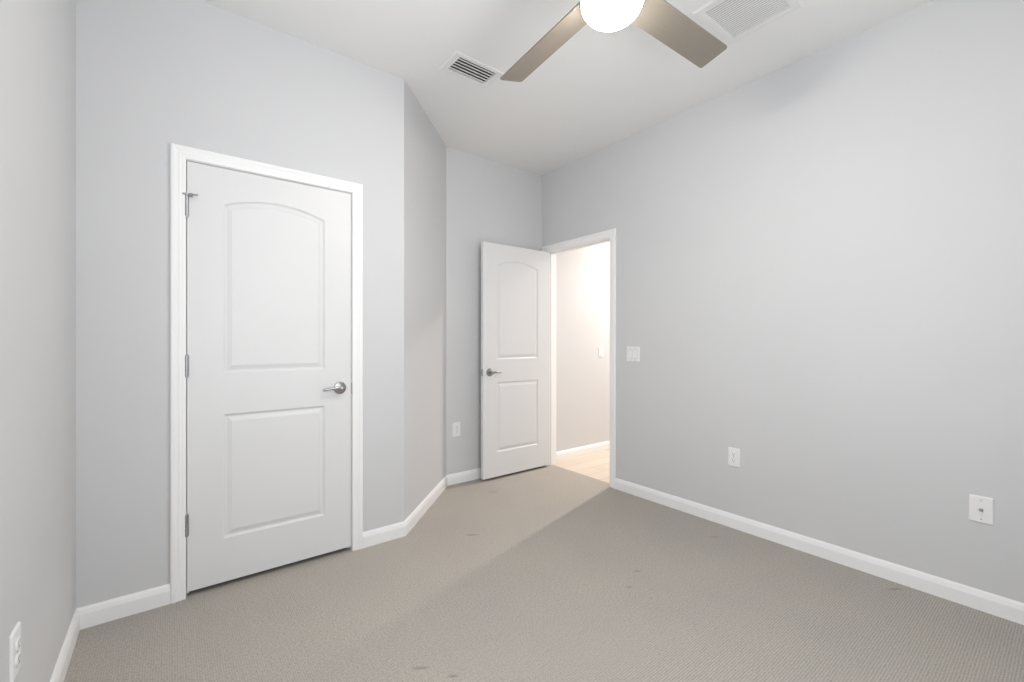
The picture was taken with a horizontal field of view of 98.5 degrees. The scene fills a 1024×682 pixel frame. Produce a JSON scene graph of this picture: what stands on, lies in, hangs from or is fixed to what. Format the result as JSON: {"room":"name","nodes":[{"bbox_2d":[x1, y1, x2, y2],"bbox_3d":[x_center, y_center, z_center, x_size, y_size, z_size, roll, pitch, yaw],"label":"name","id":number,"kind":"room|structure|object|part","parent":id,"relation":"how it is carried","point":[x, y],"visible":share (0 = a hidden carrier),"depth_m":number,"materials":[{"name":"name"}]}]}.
{"room":"empty bedroom","nodes":[
{"label":"empty bedroom","id":0,"kind":"room"},
{"bbox_2d":[0,0,75,681],"bbox_3d":[-1.125,-0.207,0.847,0.120,2.805,3.957,0,0,-38],"label":"wall","id":1,"kind":"structure","parent":0,"point":[38,37],"depth_m":1.29,"materials":[{"name":"grey paint"}]},
{"bbox_2d":[9,622,20,681],"bbox_3d":[-1.246,0.782,1.110,0.010,0.120,0.076,0,0,-38],"label":"power outlet","id":2,"kind":"object","parent":1,"relation":"attached to","point":[15,637],"visible":1,"depth_m":1.10,"materials":[{"name":"white plastic"}]},
{"bbox_2d":[15,651,20,666],"bbox_3d":[-1.244,0.801,1.111,0.004,0.028,0.034,0,0,-38],"label":"receptacle","id":3,"kind":"object","parent":2,"relation":"attached to","point":[18,653],"depth_m":1.11,"materials":[{"name":"grey plastic"}]},
{"bbox_2d":[15,636,20,651],"bbox_3d":[-1.244,0.762,1.111,0.004,0.028,0.034,0,0,-38],"label":"receptacle","id":4,"kind":"object","parent":2,"relation":"attached to","point":[17,638],"depth_m":1.11,"materials":[{"name":"grey plastic"}]},
{"bbox_2d":[50,609,79,681],"bbox_3d":[-0.868,1.151,0.624,0.014,0.087,3.050,0,0,-38],"label":"baseboard","id":5,"kind":"structure","parent":1,"relation":"attached to","point":[60,670],"depth_m":1.62,"materials":[{"name":"white paint"}]},
{"bbox_2d":[76,0,395,607],"bbox_3d":[-1.288,-0.207,2.297,1.395,2.805,0.110,0,0,-38],"label":"wall","id":6,"kind":"structure","parent":0,"point":[151,75],"depth_m":1.99,"materials":[{"name":"grey paint"}]},
{"bbox_2d":[76,584,169,629],"bbox_3d":[-1.680,1.151,1.915,0.309,0.087,0.014,0,0,-38],"label":"baseboard","id":7,"kind":"structure","parent":6,"relation":"attached to","point":[98,613],"depth_m":1.91,"materials":[{"name":"white paint"}]},
{"bbox_2d":[170,143,362,603],"bbox_3d":[-1.243,0.146,2.321,0.879,2.098,0.126,0,0,-38],"label":"door frame","id":8,"kind":"structure","parent":6,"relation":"attached to","point":[179,154],"depth_m":2.04,"materials":[{"name":"white paint"}]},
{"bbox_2d":[182,161,351,591],"bbox_3d":[-1.215,0.166,2.271,0.774,2.010,0.093,0,0,-38],"label":"door","id":9,"kind":"structure","parent":6,"relation":"in","point":[268,356],"depth_m":2.25,"materials":[{"name":"white paint"}]},
{"bbox_3d":[-0.975,0.263,2.434,0.134,0.069,0.058,0,0,-38],"label":"lever handle","id":10,"kind":"part","parent":9,"relation":"part of","materials":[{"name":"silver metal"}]},
{"bbox_2d":[363,521,405,547],"bbox_3d":[-0.759,1.151,2.628,0.263,0.087,0.014,0,0,-38],"label":"baseboard","id":11,"kind":"structure","parent":6,"relation":"attached to","point":[398,530],"depth_m":2.62,"materials":[{"name":"white paint"}]},
{"bbox_2d":[396,76,445,522],"bbox_3d":[-0.662,-0.207,3.168,0.113,2.805,0.979,0,0,7],"label":"wall","id":12,"kind":"structure","parent":0,"point":[420,150],"depth_m":2.95,"materials":[{"name":"grey paint"}]},
{"bbox_2d":[405,475,447,534],"bbox_3d":[-0.597,1.151,3.174,0.014,0.087,0.949,0,0,7],"label":"baseboard","id":13,"kind":"structure","parent":12,"relation":"attached to","point":[414,517],"depth_m":3.07,"materials":[{"name":"white paint"}]},
{"bbox_2d":[446,146,609,474],"bbox_3d":[0.135,-0.177,4.246,6.032,2.865,0.120,0,0,-38],"label":"wall","id":14,"kind":"structure","parent":0,"point":[487,200],"depth_m":4.03,"materials":[{"name":"grey paint"}]},
{"bbox_2d":[452,422,459,436],"bbox_3d":[-0.465,0.742,3.701,0.076,0.120,0.010,0,0,-38],"label":"power outlet","id":15,"kind":"object","parent":14,"relation":"attached to","point":[456,425],"visible":1,"depth_m":3.69,"materials":[{"name":"white plastic"}]},
{"bbox_2d":[447,468,480,485],"bbox_3d":[-0.124,1.151,3.962,1.050,0.087,0.014,0,0,-38],"label":"baseboard","id":16,"kind":"structure","parent":14,"relation":"attached to","point":[455,478],"depth_m":3.74,"materials":[{"name":"white paint"}]},
{"bbox_2d":[556,441,609,460],"bbox_3d":[1.426,1.151,5.160,2.630,0.087,0.014,0,0,-38],"label":"baseboard","id":17,"kind":"structure","parent":14,"relation":"attached to","point":[569,453],"depth_m":4.62,"materials":[{"name":"white paint"}]},
{"bbox_2d":[598,346,602,356],"bbox_3d":[0.973,0.115,4.812,0.076,0.118,0.011,0,0,-38],"label":"light switch","id":18,"kind":"object","parent":14,"relation":"attached to","point":[600,348],"visible":1,"depth_m":4.80,"materials":[{"name":"white plastic"}]},
{"bbox_2d":[64,449,1023,681],"bbox_3d":[1.261,1.225,2.692,6.152,0.060,3.957,0,0,-38],"label":"floor","id":19,"kind":"structure","parent":0,"point":[550,573],"depth_m":1.93,"materials":[{"name":"carpet"}]},
{"bbox_2d":[201,0,932,174],"bbox_3d":[1.261,-1.650,2.692,6.152,0.080,3.957,0,0,-38],"label":"ceiling","id":20,"kind":"structure","parent":0,"point":[599,89],"depth_m":2.50,"materials":[{"name":"white paint"}]},
{"bbox_2d":[439,51,504,88],"bbox_3d":[-0.238,-1.687,2.629,0.336,0.167,0.204,0,0,-38],"label":"ceiling vent","id":21,"kind":"object","parent":20,"relation":"in","point":[460,65],"visible":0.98,"depth_m":2.65,"materials":[{"name":"white metal"}]},
{"bbox_2d":[500,0,726,81],"bbox_3d":[0.360,-1.377,1.588,1.039,0.466,1.054,0,0,10],"label":"ceiling fan","id":22,"kind":"object","parent":20,"relation":"hanging from","point":[659,19],"visible":1,"depth_m":1.78,"materials":[{"name":"grey wood"}]},
{"bbox_3d":[0.153,-1.271,1.902,0.130,0.006,0.593,-15,8,-32],"label":"blade","id":23,"kind":"part","parent":22,"relation":"part of","materials":[{"name":"beige wood"}]},
{"bbox_3d":[0.359,-1.185,1.581,0.220,0.081,0.220,0,0,-38],"label":"lamp shade","id":24,"kind":"part","parent":22,"relation":"part of","materials":[{"name":"white glass"}]},
{"bbox_3d":[0.668,-1.271,1.805,0.593,0.006,0.130,0,-13,-36],"label":"blade","id":25,"kind":"part","parent":22,"relation":"part of","materials":[{"name":"beige wood"}]},
{"bbox_2d":[692,0,803,44],"bbox_3d":[1.139,-1.611,2.136,0.375,0.023,0.355,0,0,-38],"label":"ceiling vent","id":26,"kind":"object","parent":20,"relation":"in","point":[732,20],"visible":1,"depth_m":2.17,"materials":[{"name":"white metal"}]},
{"bbox_3d":[1.139,-1.608,2.136,0.283,0.003,0.271,0,0,-38],"label":"louver panel","id":27,"kind":"part","parent":26,"relation":"part of","materials":[{"name":"white metal"}]},
{"bbox_2d":[541,0,1023,602],"bbox_3d":[1.508,-0.207,2.807,0.120,2.806,3.837,0,0,-38],"label":"wall","id":28,"kind":"structure","parent":0,"point":[820,257],"depth_m":2.35,"materials":[{"name":"grey paint"}]},
{"bbox_2d":[481,241,548,479],"bbox_3d":[0.050,0.165,3.966,0.771,2.016,0.135,0,0,-38],"label":"door","id":29,"kind":"structure","parent":28,"relation":"in","point":[514,280],"depth_m":3.93,"materials":[{"name":"white paint"}]},
{"bbox_3d":[-0.147,0.268,3.762,0.134,0.069,0.058,0,0,-38],"label":"lever handle","id":30,"kind":"part","parent":29,"relation":"part of","materials":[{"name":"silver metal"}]},
{"bbox_2d":[542,228,615,488],"bbox_3d":[0.610,0.142,3.955,0.136,2.106,0.893,0,0,-38],"label":"door frame","id":31,"kind":"structure","parent":28,"relation":"attached to","point":[611,233],"depth_m":3.87,"materials":[{"name":"white paint"}]},
{"bbox_2d":[627,346,639,361],"bbox_3d":[0.941,0.102,3.433,0.011,0.118,0.120,0,0,-38],"label":"light switch","id":32,"kind":"object","parent":28,"relation":"attached to","point":[633,353],"visible":1,"depth_m":3.43,"materials":[{"name":"white plastic"}]},
{"bbox_2d":[728,447,739,467],"bbox_3d":[1.417,0.744,2.818,0.010,0.120,0.076,0,0,-38],"label":"power outlet","id":33,"kind":"object","parent":28,"relation":"attached to","point":[733,453],"visible":1,"depth_m":2.81,"materials":[{"name":"white plastic"}]},
{"bbox_2d":[615,478,1023,624],"bbox_3d":[1.696,1.151,2.455,0.014,0.087,2.809,0,0,-38],"label":"baseboard","id":34,"kind":"structure","parent":28,"relation":"attached to","point":[999,606],"depth_m":2.33,"materials":[{"name":"white paint"}]},
{"bbox_2d":[969,494,993,524],"bbox_3d":[2.079,0.749,1.956,0.017,0.118,0.077,0,0,-38],"label":"cable plate","id":35,"kind":"object","parent":28,"relation":"attached to","point":[981,509],"visible":1,"depth_m":1.96,"materials":[{"name":"white plastic"}]}
]}

